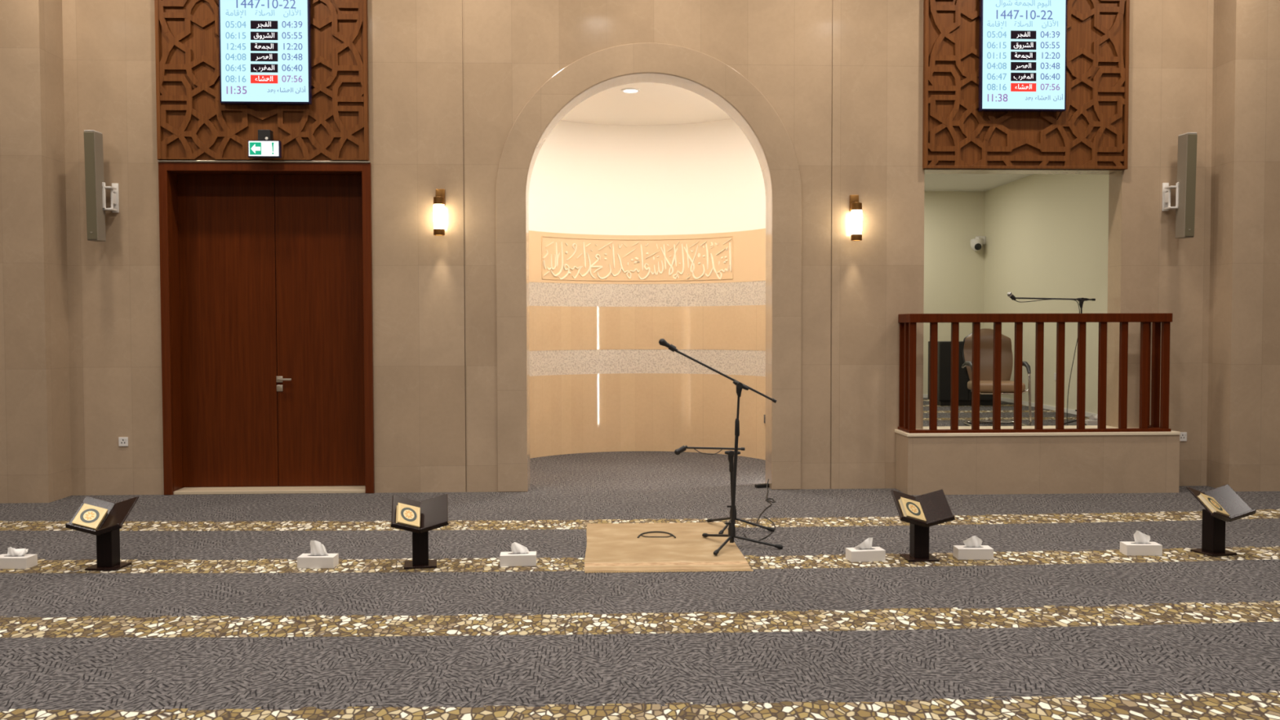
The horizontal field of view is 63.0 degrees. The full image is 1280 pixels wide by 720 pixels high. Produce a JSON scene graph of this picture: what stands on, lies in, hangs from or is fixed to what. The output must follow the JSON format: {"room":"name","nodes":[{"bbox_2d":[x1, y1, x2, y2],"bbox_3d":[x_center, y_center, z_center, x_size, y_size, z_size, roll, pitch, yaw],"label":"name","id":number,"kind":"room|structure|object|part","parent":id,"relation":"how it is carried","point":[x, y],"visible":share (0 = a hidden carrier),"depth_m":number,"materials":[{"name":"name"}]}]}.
{"room":"mosque","nodes":[
{"label":"mosque","id":0,"kind":"room"},
{"bbox_2d":[0,0,71,502],"bbox_3d":[-7.503,-1.480,9.920,4.000,5.600,0.802,0,2,-2],"label":"wall","id":1,"kind":"structure","parent":0,"point":[35,437],"depth_m":9.64,"materials":[{"name":"beige stone"}]},
{"bbox_2d":[62,0,1213,495],"bbox_3d":[0.098,-1.514,10.431,11.230,5.600,0.380,0,2,-2],"label":"wall","id":2,"kind":"structure","parent":0,"point":[449,81],"depth_m":10.23,"materials":[{"name":"beige stone"}]},
{"bbox_2d":[84,129,119,241],"bbox_3d":[-5.092,-1.636,9.883,0.184,1.027,0.296,0,2,-2],"label":"speaker","id":3,"kind":"object","parent":2,"relation":"attached to","point":[95,196],"visible":1,"depth_m":9.77},
{"bbox_2d":[84,132,97,239],"bbox_3d":[-5.130,-1.625,9.752,0.090,0.991,0.037,0,2,-2],"label":"grille","id":4,"kind":"object","parent":3,"relation":"attached to","point":[90,138],"depth_m":9.75,"materials":[{"name":"grey metal"}]},
{"bbox_2d":[118,436,128,446],"bbox_3d":[-4.998,0.791,10.105,0.088,0.088,0.014,0,2,-2],"label":"wall socket","id":5,"kind":"object","parent":2,"relation":"attached to","point":[122,442],"visible":1,"depth_m":10.10,"materials":[{"name":"white plastic"}]},
{"bbox_2d":[154,0,368,160],"bbox_3d":[-3.620,-3.097,10.012,1.995,2.351,0.062,0,2,-2],"label":"carved panel","id":6,"kind":"object","parent":2,"relation":"attached to","point":[193,123],"visible":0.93,"depth_m":10.02,"materials":[{"name":"brown wood"}]},
{"bbox_2d":[248,129,281,158],"bbox_3d":[-3.571,-2.057,9.961,0.300,0.264,0.118,0,2,-2],"label":"exit sign","id":7,"kind":"object","parent":6,"relation":"attached to","point":[265,147],"visible":1,"depth_m":9.91,"materials":[{"name":"green"}]},
{"bbox_3d":[-3.645,-2.005,9.903,0.110,0.119,0.002,0,2,-2],"label":"arrow panel","id":8,"kind":"part","parent":7,"relation":"part of","materials":[{"name":"teal plastic"}]},
{"bbox_3d":[-3.569,-2.005,9.909,0.278,0.139,0.004,0,2,-2],"label":"legend panel","id":9,"kind":"part","parent":7,"relation":"part of","materials":[{"name":"white plastic"}]},
{"bbox_2d":[218,0,311,104],"bbox_3d":[-3.567,-3.189,9.945,0.848,1.492,0.078,0,2,-2],"label":"display screen","id":10,"kind":"object","parent":6,"relation":"attached to","point":[265,45],"visible":1,"depth_m":9.92,"materials":[{"name":"blue"}]},
{"bbox_2d":[157,160,374,495],"bbox_3d":[-3.614,-0.311,10.260,2.014,3.225,0.345,0,2,-2],"label":"door","id":11,"kind":"structure","parent":2,"relation":"in","point":[266,266],"depth_m":10.37,"materials":[{"name":"red wood"}]},
{"bbox_3d":[-3.611,-1.909,10.059,2.014,0.019,0.045,0,2,-2],"label":"trim","id":12,"kind":"part","parent":11,"relation":"part of","materials":[{"name":"silver metal"}]},
{"bbox_3d":[-3.585,0.280,10.391,0.063,0.065,0.013,0,2,-2],"label":"lock plate","id":13,"kind":"part","parent":11,"relation":"part of","materials":[{"name":"silver metal"}]},
{"bbox_3d":[-3.534,0.192,10.366,0.163,0.062,0.062,0,2,-2],"label":"lever handle","id":14,"kind":"part","parent":11,"relation":"part of","materials":[{"name":"silver metal"}]},
{"bbox_2d":[173,485,365,494],"bbox_3d":[-3.611,1.284,10.328,1.850,0.032,0.310,0,2,-2],"label":"trim","id":15,"kind":"structure","parent":2,"relation":"attached to","point":[306,489],"depth_m":10.21,"materials":[{"name":"beige stone"}]},
{"bbox_2d":[432,188,444,235],"bbox_3d":[-1.935,-1.429,10.078,0.112,0.457,0.171,0,2,-2],"label":"wall sconce","id":16,"kind":"object","parent":2,"relation":"attached to","point":[438,211],"visible":1,"depth_m":10.01,"materials":[{"name":"white glass"}]},
{"bbox_3d":[-1.933,-1.375,10.050,0.112,0.238,0.112,0,2,-2],"label":"lamp shade","id":17,"kind":"part","parent":16,"relation":"part of","materials":[{"name":"white glass"}]},
{"bbox_2d":[495,42,801,492],"bbox_3d":[0.096,-0.900,10.250,3.000,4.385,0.020,0,2,-2],"label":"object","id":18,"kind":"structure","parent":2,"relation":"attached to","point":[596,68],"depth_m":10.22,"materials":[{"name":"beige stone"}]},
{"bbox_2d":[849,195,862,240],"bbox_3d":[2.116,-1.397,10.239,0.112,0.457,0.171,0,2,-2],"label":"wall sconce","id":19,"kind":"object","parent":2,"relation":"attached to","point":[855,207],"visible":1,"depth_m":10.17,"materials":[{"name":"white glass"}]},
{"bbox_3d":[2.117,-1.343,10.211,0.112,0.238,0.112,0,2,-2],"label":"lamp shade","id":20,"kind":"part","parent":19,"relation":"part of","materials":[{"name":"white glass"}]},
{"bbox_2d":[922,0,1129,169],"bbox_3d":[3.812,-3.094,10.307,2.041,2.410,0.062,0,2,-2],"label":"carved panel","id":21,"kind":"object","parent":2,"relation":"attached to","point":[1091,133],"visible":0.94,"depth_m":10.31,"materials":[{"name":"brown wood"}]},
{"bbox_2d":[978,0,1066,111],"bbox_3d":[3.750,-3.188,10.235,0.848,1.493,0.078,0,2,-2],"label":"display screen","id":22,"kind":"object","parent":21,"relation":"attached to","point":[1022,47],"visible":1,"depth_m":10.21,"materials":[{"name":"blue"}]},
{"bbox_2d":[1161,132,1197,238],"bbox_3d":[5.314,-1.708,10.293,0.184,1.017,0.296,0,2,-2],"label":"speaker","id":23,"kind":"object","parent":2,"relation":"attached to","point":[1185,188],"visible":1,"depth_m":10.19},
{"bbox_2d":[1184,134,1197,235],"bbox_3d":[5.362,-1.698,10.166,0.090,0.981,0.036,0,2,-2],"label":"grille","id":24,"kind":"object","parent":23,"relation":"attached to","point":[1190,140],"depth_m":10.16,"materials":[{"name":"grey metal"}]},
{"bbox_2d":[1179,431,1186,440],"bbox_3d":[5.462,0.773,10.519,0.090,0.090,0.014,0,2,-2],"label":"wall socket","id":25,"kind":"object","parent":2,"relation":"attached to","point":[1183,437],"visible":0.8,"depth_m":10.51,"materials":[{"name":"white plastic"}]},
{"bbox_2d":[0,451,1279,719],"bbox_3d":[0.312,1.513,4.917,19.000,0.100,17.700,0,2,-2],"label":"floor","id":26,"kind":"structure","parent":0,"point":[213,615],"depth_m":5.93,"materials":[{"name":"grey carpet"}]},
{"bbox_2d":[0,546,37,568],"bbox_3d":[-4.246,1.337,7.089,0.244,0.135,0.124,0,2,2],"label":"tissue box","id":27,"kind":"object","parent":26,"relation":"on","point":[15,558],"visible":1,"depth_m":7.04,"materials":[{"name":"white cardboard"}]},
{"bbox_2d":[65,496,138,570],"bbox_3d":[-3.599,1.168,7.022,0.379,0.474,0.293,0,2,3],"label":"book stand","id":28,"kind":"object","parent":26,"relation":"on","point":[108,533],"visible":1,"depth_m":7.02,"materials":[{"name":"brown wood"}]},
{"bbox_2d":[71,503,107,529],"bbox_3d":[-3.679,1.053,6.986,0.187,0.172,0.162,0,2,-10],"label":"book","id":29,"kind":"object","parent":28,"relation":"on","point":[89,516],"visible":1,"depth_m":6.97,"materials":[{"name":"beige paper"}]},
{"bbox_3d":[-3.597,1.397,7.072,0.216,0.014,0.200,0,2,3],"label":"plate","id":30,"kind":"part","parent":28,"relation":"part of","materials":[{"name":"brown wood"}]},
{"bbox_2d":[297,540,338,568],"bbox_3d":[-2.185,1.310,7.087,0.244,0.178,0.124,0,2,0],"label":"tissue box","id":31,"kind":"object","parent":26,"relation":"on","point":[318,557],"visible":1,"depth_m":7.03,"materials":[{"name":"white cardboard"}]},
{"bbox_2d":[390,493,448,568],"bbox_3d":[-1.485,1.162,7.061,0.379,0.474,0.293,0,2,-11],"label":"book stand","id":32,"kind":"object","parent":26,"relation":"on","point":[433,511],"visible":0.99,"depth_m":7.05,"materials":[{"name":"brown wood"}]},
{"bbox_2d":[395,502,420,528],"bbox_3d":[-1.555,1.047,7.007,0.187,0.172,0.162,-1,2,-23],"label":"book","id":33,"kind":"object","parent":32,"relation":"on","point":[406,514],"visible":1,"depth_m":6.99,"materials":[{"name":"beige paper"}]},
{"bbox_3d":[-1.493,1.390,7.109,0.216,0.014,0.200,0,2,-11],"label":"plate","id":34,"kind":"part","parent":32,"relation":"part of","materials":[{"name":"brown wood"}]},
{"bbox_2d":[499,542,536,566],"bbox_3d":[-0.831,1.319,7.133,0.244,0.151,0.124,0,2,-4],"label":"tissue box","id":35,"kind":"object","parent":26,"relation":"on","point":[520,556],"visible":1,"depth_m":7.08,"materials":[{"name":"white cardboard"}]},
{"bbox_2d":[584,522,753,573],"bbox_3d":[0.159,1.368,7.740,1.123,0.010,1.714,0,2,-2],"label":"rug","id":36,"kind":"object","parent":26,"relation":"on","point":[611,548],"visible":0.98,"depth_m":7.56,"materials":[{"name":"beige fabric"}]},
{"bbox_2d":[637,531,675,537],"bbox_3d":[0.123,1.348,8.062,0.295,0.011,0.233,0,2,-2],"label":"loop","id":37,"kind":"object","parent":36,"relation":"on","point":[642,534],"visible":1,"depth_m":8.05,"materials":[{"name":"grey"}]},
{"bbox_2d":[676,350,782,555],"bbox_3d":[0.633,0.644,7.582,0.690,1.463,0.594,1,2,35],"label":"microphone stand","id":38,"kind":"object","parent":36,"relation":"on","point":[731,528],"visible":1,"depth_m":7.64,"materials":[{"name":"black metal"}]},
{"bbox_2d":[658,338,678,351],"bbox_3d":[0.206,-0.106,7.582,0.141,0.099,0.053,0,2,-2],"label":"microphone","id":39,"kind":"object","parent":38,"relation":"on","point":[663,342],"visible":1,"depth_m":7.57,"materials":[{"name":"black plastic"}]},
{"bbox_2d":[658,338,666,346],"bbox_3d":[0.166,-0.127,7.580,0.061,0.057,0.050,0,2,-2],"label":"grille","id":40,"kind":"object","parent":39,"relation":"attached to","point":[662,342],"depth_m":7.56,"materials":[{"name":"grey metal"}]},
{"bbox_3d":[0.584,1.312,7.814,0.019,0.068,0.310,-1,2,-31],"label":"leg","id":41,"kind":"part","parent":38,"relation":"part of","materials":[{"name":"black paint"}]},
{"bbox_3d":[0.603,1.322,7.504,0.019,0.069,0.318,1,2,23],"label":"leg","id":42,"kind":"part","parent":38,"relation":"part of","materials":[{"name":"black paint"}]},
{"bbox_3d":[0.619,0.115,7.626,0.772,0.408,0.024,0,2,-5],"label":"boom arm","id":43,"kind":"part","parent":38,"relation":"part of","materials":[{"name":"black paint"}]},
{"bbox_3d":[0.846,1.324,7.630,0.316,0.079,0.019,0,2,12],"label":"leg","id":44,"kind":"part","parent":38,"relation":"part of","materials":[{"name":"black paint"}]},
{"bbox_2d":[686,446,774,533],"bbox_3d":[0.688,1.020,8.221,0.616,0.670,0.437,1,2,34],"label":"microphone stand","id":45,"kind":"object","parent":26,"relation":"on","point":[731,453],"visible":0.8,"depth_m":8.27,"materials":[{"name":"black metal"}]},
{"bbox_2d":[674,445,687,454],"bbox_3d":[0.325,0.713,8.256,0.109,0.078,0.051,0,2,-2],"label":"microphone","id":46,"kind":"object","parent":45,"relation":"attached to","point":[683,448],"visible":1,"depth_m":8.24,"materials":[{"name":"black plastic"}]},
{"bbox_2d":[674,448,681,454],"bbox_3d":[0.300,0.724,8.255,0.059,0.055,0.048,0,2,-2],"label":"grille","id":47,"kind":"object","parent":46,"relation":"attached to","point":[677,451],"depth_m":8.24,"materials":[{"name":"grey metal"}]},
{"bbox_2d":[693,448,721,454],"bbox_3d":[0.538,0.723,8.259,0.226,0.050,0.016,0,2,-2],"label":"microphone cable","id":48,"kind":"object","parent":45,"relation":"hanging from","point":[694,448],"visible":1,"depth_m":8.25,"materials":[{"name":"black plastic"}]},
{"bbox_3d":[0.592,0.702,8.276,0.480,0.036,0.024,0,2,-5],"label":"boom arm","id":49,"kind":"part","parent":45,"relation":"part of","materials":[{"name":"black paint"}]},
{"bbox_3d":[0.654,1.285,8.428,0.019,0.080,0.274,-1,2,-34],"label":"leg","id":50,"kind":"part","parent":45,"relation":"part of","materials":[{"name":"black paint"}]},
{"bbox_3d":[0.681,1.293,8.170,0.019,0.079,0.253,1,2,24],"label":"leg","id":51,"kind":"part","parent":45,"relation":"part of","materials":[{"name":"black paint"}]},
{"bbox_3d":[0.888,1.295,8.268,0.269,0.090,0.019,0,2,13],"label":"leg","id":52,"kind":"part","parent":45,"relation":"part of","materials":[{"name":"black paint"}]},
{"bbox_2d":[743,516,775,540],"bbox_3d":[0.985,1.347,8.352,0.202,0.008,1.032,0,2,18],"label":"microphone cable","id":53,"kind":"object","parent":26,"relation":"on","point":[764,517],"visible":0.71,"depth_m":8.16,"materials":[{"name":"black plastic"}]},
{"bbox_2d":[755,483,769,488],"bbox_3d":[1.248,1.265,10.515,0.185,0.035,0.060,-1,2,-22],"label":"power adapter","id":54,"kind":"object","parent":26,"relation":"on","point":[762,485],"visible":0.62,"depth_m":10.48,"materials":[{"name":"black plastic"}]},
{"bbox_2d":[755,479,775,523],"bbox_3d":[1.156,1.265,9.437,0.115,0.103,1.954,0,2,10],"label":"microphone cable","id":55,"kind":"object","parent":26,"relation":"on","point":[768,499],"visible":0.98,"depth_m":9.61,"materials":[{"name":"black plastic"}]},
{"bbox_2d":[845,537,885,562],"bbox_3d":[1.564,1.309,7.248,0.244,0.153,0.124,0,2,-8],"label":"tissue box","id":56,"kind":"object","parent":26,"relation":"on","point":[864,552],"visible":1,"depth_m":7.20,"materials":[{"name":"white cardboard"}]},
{"bbox_2d":[890,488,955,561],"bbox_3d":[1.948,1.148,7.228,0.379,0.474,0.293,0,2,-3],"label":"book stand","id":57,"kind":"object","parent":26,"relation":"on","point":[935,508],"visible":0.94,"depth_m":7.22,"materials":[{"name":"brown wood"}]},
{"bbox_2d":[897,497,926,522],"bbox_3d":[1.872,1.034,7.184,0.187,0.172,0.162,-1,2,-16],"label":"book","id":58,"kind":"object","parent":57,"relation":"on","point":[910,508],"visible":1,"depth_m":7.17,"materials":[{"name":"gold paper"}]},
{"bbox_3d":[1.946,1.377,7.277,0.216,0.014,0.200,0,2,-3],"label":"plate","id":59,"kind":"part","parent":57,"relation":"part of","materials":[{"name":"brown wood"}]},
{"bbox_2d":[953,535,993,559],"bbox_3d":[2.329,1.306,7.302,0.244,0.152,0.124,0,2,1],"label":"tissue box","id":60,"kind":"object","parent":26,"relation":"on","point":[972,549],"visible":1,"depth_m":7.24,"materials":[{"name":"white cardboard"}]},
{"bbox_2d":[1120,530,1162,555],"bbox_3d":[3.555,1.292,7.415,0.244,0.168,0.124,0,2,3],"label":"tissue box","id":61,"kind":"object","parent":26,"relation":"on","point":[1141,546],"visible":1,"depth_m":7.36,"materials":[{"name":"white cardboard"}]},
{"bbox_2d":[1186,484,1256,556],"bbox_3d":[4.093,1.138,7.389,0.379,0.474,0.293,-1,2,-16],"label":"book stand","id":62,"kind":"object","parent":26,"relation":"on","point":[1213,527],"visible":0.94,"depth_m":7.39,"materials":[{"name":"brown wood"}]},
{"bbox_3d":[4.081,1.367,7.436,0.216,0.014,0.200,-1,2,-16],"label":"plate","id":63,"kind":"part","parent":62,"relation":"part of","materials":[{"name":"brown wood"}]},
{"bbox_2d":[1197,493,1230,516],"bbox_3d":[4.021,1.022,7.325,0.187,0.172,0.162,-1,2,-29],"label":"book","id":64,"kind":"object","parent":62,"relation":"on","point":[1211,503],"visible":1,"depth_m":7.30,"materials":[{"name":"beige paper"}]},
{"bbox_2d":[560,82,731,125],"bbox_3d":[0.001,-3.023,12.120,3.734,0.080,3.094,0,2,-2],"label":"ceiling","id":65,"kind":"structure","parent":0,"point":[655,104],"depth_m":12.38,"materials":[{"name":"beige paint"}]},
{"bbox_2d":[621,88,639,93],"bbox_3d":[-0.103,-2.955,11.467,0.210,0.014,0.210,0,2,-2],"label":"recessed light","id":66,"kind":"object","parent":65,"relation":"in","point":[624,90],"visible":1,"depth_m":11.44,"materials":[{"name":"white plastic"}]},
{"bbox_2d":[528,118,765,235],"bbox_3d":[0.004,-2.276,12.108,3.598,1.414,3.029,0,2,-2],"label":"wall","id":67,"kind":"structure","parent":0,"point":[707,177],"depth_m":13.34,"materials":[{"name":"beige paint"}]},
{"bbox_2d":[528,305,765,351],"bbox_3d":[0.009,-0.370,12.163,3.574,0.554,3.017,0,2,-2],"label":"wall","id":68,"kind":"structure","parent":0,"point":[736,327],"depth_m":13.36,"materials":[{"name":"stone"}]},
{"bbox_2d":[528,228,765,284],"bbox_3d":[0.007,-1.254,12.134,3.574,0.629,3.017,0,2,-2],"label":"wall","id":69,"kind":"structure","parent":0,"point":[748,246],"depth_m":13.32,"materials":[{"name":"beige stone"}]},
{"bbox_2d":[541,235,733,280],"bbox_3d":[-0.038,-1.285,13.265,2.394,0.545,0.513,0,2,-2],"label":"calligraphy panel","id":70,"kind":"object","parent":69,"relation":"attached to","point":[556,255],"visible":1,"depth_m":13.37,"materials":[{"name":"beige stone"}]},
{"bbox_2d":[528,280,765,306],"bbox_3d":[0.008,-0.794,12.151,3.582,0.293,3.021,0,2,-2],"label":"wall","id":71,"kind":"structure","parent":0,"point":[741,293],"depth_m":13.35,"materials":[{"name":"stone"}]},
{"bbox_2d":[529,373,765,460],"bbox_3d":[0.011,0.725,12.198,3.574,1.013,3.017,0,2,-2],"label":"wall","id":72,"kind":"structure","parent":0,"point":[580,413],"depth_m":13.40,"materials":[{"name":"stone"}]},
{"bbox_2d":[529,349,765,376],"bbox_3d":[0.010,0.062,12.179,3.582,0.312,3.021,0,2,-2],"label":"wall","id":73,"kind":"structure","parent":0,"point":[543,362],"depth_m":13.38,"materials":[{"name":"stone"}]},
{"bbox_2d":[764,397,1090,426],"bbox_3d":[3.362,0.693,13.143,3.750,0.100,4.857,0,2,-2],"label":"floor","id":74,"kind":"structure","parent":0,"point":[1006,408],"depth_m":12.51,"materials":[{"name":"carpet"}]},
{"bbox_2d":[928,341,992,405],"bbox_3d":[4.375,0.177,14.181,0.780,0.860,0.532,0,2,-2],"label":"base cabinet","id":75,"kind":"object","parent":74,"relation":"on","point":[944,360],"visible":0.39,"depth_m":13.93,"materials":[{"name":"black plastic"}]},
{"bbox_3d":[4.192,0.156,13.933,0.376,0.760,0.012,0,2,-2],"label":"door","id":76,"kind":"part","parent":75,"relation":"part of","materials":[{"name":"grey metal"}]},
{"bbox_3d":[4.576,0.154,13.948,0.376,0.760,0.012,0,2,-2],"label":"door","id":77,"kind":"part","parent":75,"relation":"part of","materials":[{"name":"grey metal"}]},
{"bbox_2d":[961,328,1031,426],"bbox_3d":[3.806,0.182,11.245,0.616,1.039,0.744,0,2,4],"label":"office chair","id":78,"kind":"object","parent":74,"relation":"on","point":[986,335],"visible":0.65,"depth_m":11.39,"materials":[{"name":"brown leather"}]},
{"bbox_3d":[3.516,0.079,11.176,0.046,0.130,0.467,0,2,4],"label":"armrest","id":79,"kind":"part","parent":78,"relation":"part of","materials":[{"name":"black plastic"}]},
{"bbox_3d":[3.820,-0.044,11.457,0.520,0.601,0.208,0,2,4],"label":"backrest","id":80,"kind":"part","parent":78,"relation":"part of","materials":[{"name":"brown leather"}]},
{"bbox_3d":[3.800,0.280,11.159,0.500,0.100,0.470,0,2,4],"label":"seat","id":81,"kind":"part","parent":78,"relation":"part of","materials":[{"name":"brown leather"}]},
{"bbox_3d":[3.801,0.370,11.169,0.595,0.667,0.580,0,2,4],"label":"frame","id":82,"kind":"part","parent":78,"relation":"part of","materials":[{"name":"silver metal"}]},
{"bbox_3d":[4.084,0.079,11.139,0.046,0.130,0.467,0,2,4],"label":"armrest","id":83,"kind":"part","parent":78,"relation":"part of","materials":[{"name":"black plastic"}]},
{"bbox_2d":[1015,297,1095,425],"bbox_3d":[4.367,0.030,10.823,0.873,1.365,0.455,-1,2,-19],"label":"microphone stand","id":84,"kind":"object","parent":74,"relation":"on","point":[1081,300],"visible":0.43,"depth_m":10.88,"materials":[{"name":"black metal"}]},
{"bbox_2d":[1007,292,1016,300],"bbox_3d":[3.862,-0.662,10.856,0.092,0.091,0.051,0,2,-2],"label":"microphone","id":85,"kind":"object","parent":84,"relation":"attached to","point":[1010,295],"visible":1,"depth_m":10.84,"materials":[{"name":"black plastic"}]},
{"bbox_2d":[1015,298,1079,425],"bbox_3d":[4.243,0.035,10.869,0.685,1.345,0.052,0,2,-1],"label":"microphone cable","id":86,"kind":"object","parent":84,"relation":"hanging from","point":[1047,299],"visible":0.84,"depth_m":10.88,"materials":[{"name":"black plastic"}]},
{"bbox_3d":[4.316,-0.635,10.884,0.866,0.039,0.024,0,2,-2],"label":"boom arm","id":87,"kind":"part","parent":84,"relation":"part of","materials":[{"name":"black paint"}]},
{"bbox_3d":[4.510,0.655,10.981,0.182,0.077,0.019,1,2,24],"label":"leg","id":88,"kind":"part","parent":84,"relation":"part of","materials":[{"name":"black paint"}]},
{"bbox_2d":[1084,413,1097,425],"bbox_3d":[4.807,0.628,11.014,0.244,0.158,0.124,0,2,-5],"label":"tissue box","id":89,"kind":"object","parent":74,"relation":"on","point":[1093,421],"visible":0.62,"depth_m":10.96,"materials":[{"name":"white cardboard"}]},
{"bbox_2d":[923,191,985,394],"bbox_3d":[3.310,-0.920,15.572,3.850,3.170,0.100,0,2,-2],"label":"wall","id":90,"kind":"structure","parent":0,"point":[954,273],"depth_m":15.56,"materials":[{"name":"beige paint"}]},
{"bbox_2d":[924,173,1033,191],"bbox_3d":[3.552,-2.478,13.100,3.550,0.100,4.957,0,2,-2],"label":"ceiling","id":91,"kind":"structure","parent":0,"point":[932,182],"depth_m":14.48,"materials":[{"name":"white paint"}]},
{"bbox_2d":[895,432,1179,494],"bbox_3d":[3.885,1.003,10.265,2.657,0.562,0.412,0,2,-2],"label":"wall","id":92,"kind":"structure","parent":0,"point":[1095,464],"depth_m":10.06,"materials":[{"name":"beige stone"}]},
{"bbox_2d":[894,425,1180,436],"bbox_3d":[3.873,0.703,10.384,2.669,0.030,0.694,0,2,-2],"label":"trim","id":93,"kind":"structure","parent":92,"relation":"on","point":[898,431],"depth_m":10.06,"materials":[{"name":"beige stone"}]},
{"bbox_2d":[897,313,1172,433],"bbox_3d":[3.852,0.119,10.255,2.563,1.146,0.421,0,2,-2],"label":"balcony railing","id":94,"kind":"object","parent":93,"relation":"on","point":[908,322],"visible":1,"depth_m":10.07,"materials":[{"name":"brown wood"}]},
{"bbox_3d":[3.854,0.678,10.260,2.563,0.028,0.396,0,2,-2],"label":"rail","id":95,"kind":"part","parent":94,"relation":"part of","materials":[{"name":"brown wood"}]},
{"bbox_3d":[3.852,-0.410,10.225,2.563,0.086,0.396,0,2,-2],"label":"handrail","id":96,"kind":"part","parent":94,"relation":"part of","materials":[{"name":"brown wood"}]},
{"bbox_2d":[983,173,1109,413],"bbox_3d":[5.282,-0.848,13.170,0.100,3.170,4.857,0,2,-2],"label":"wall","id":97,"kind":"structure","parent":0,"point":[1046,235],"depth_m":13.30,"materials":[{"name":"beige paint"}]},
{"bbox_2d":[970,235,985,251],"bbox_3d":[5.000,-1.721,15.474,0.173,0.230,0.298,1,2,35],"label":"security camera","id":98,"kind":"object","parent":97,"relation":"attached to","point":[976,244],"visible":1,"depth_m":15.38,"materials":[{"name":"white plastic"}]},
{"bbox_2d":[1000,397,1097,417],"bbox_3d":[5.229,0.612,13.209,0.012,0.050,4.845,0,2,-2],"label":"baseboard","id":99,"kind":"structure","parent":97,"relation":"attached to","point":[1004,399],"depth_m":13.32,"materials":[{"name":"white paint"}]},
{"bbox_2d":[1206,0,1279,491],"bbox_3d":[7.699,-1.535,10.545,3.970,5.600,0.752,0,2,-2],"label":"wall","id":100,"kind":"structure","parent":0,"point":[1243,407],"depth_m":10.14,"materials":[{"name":"beige stone"}]}
]}

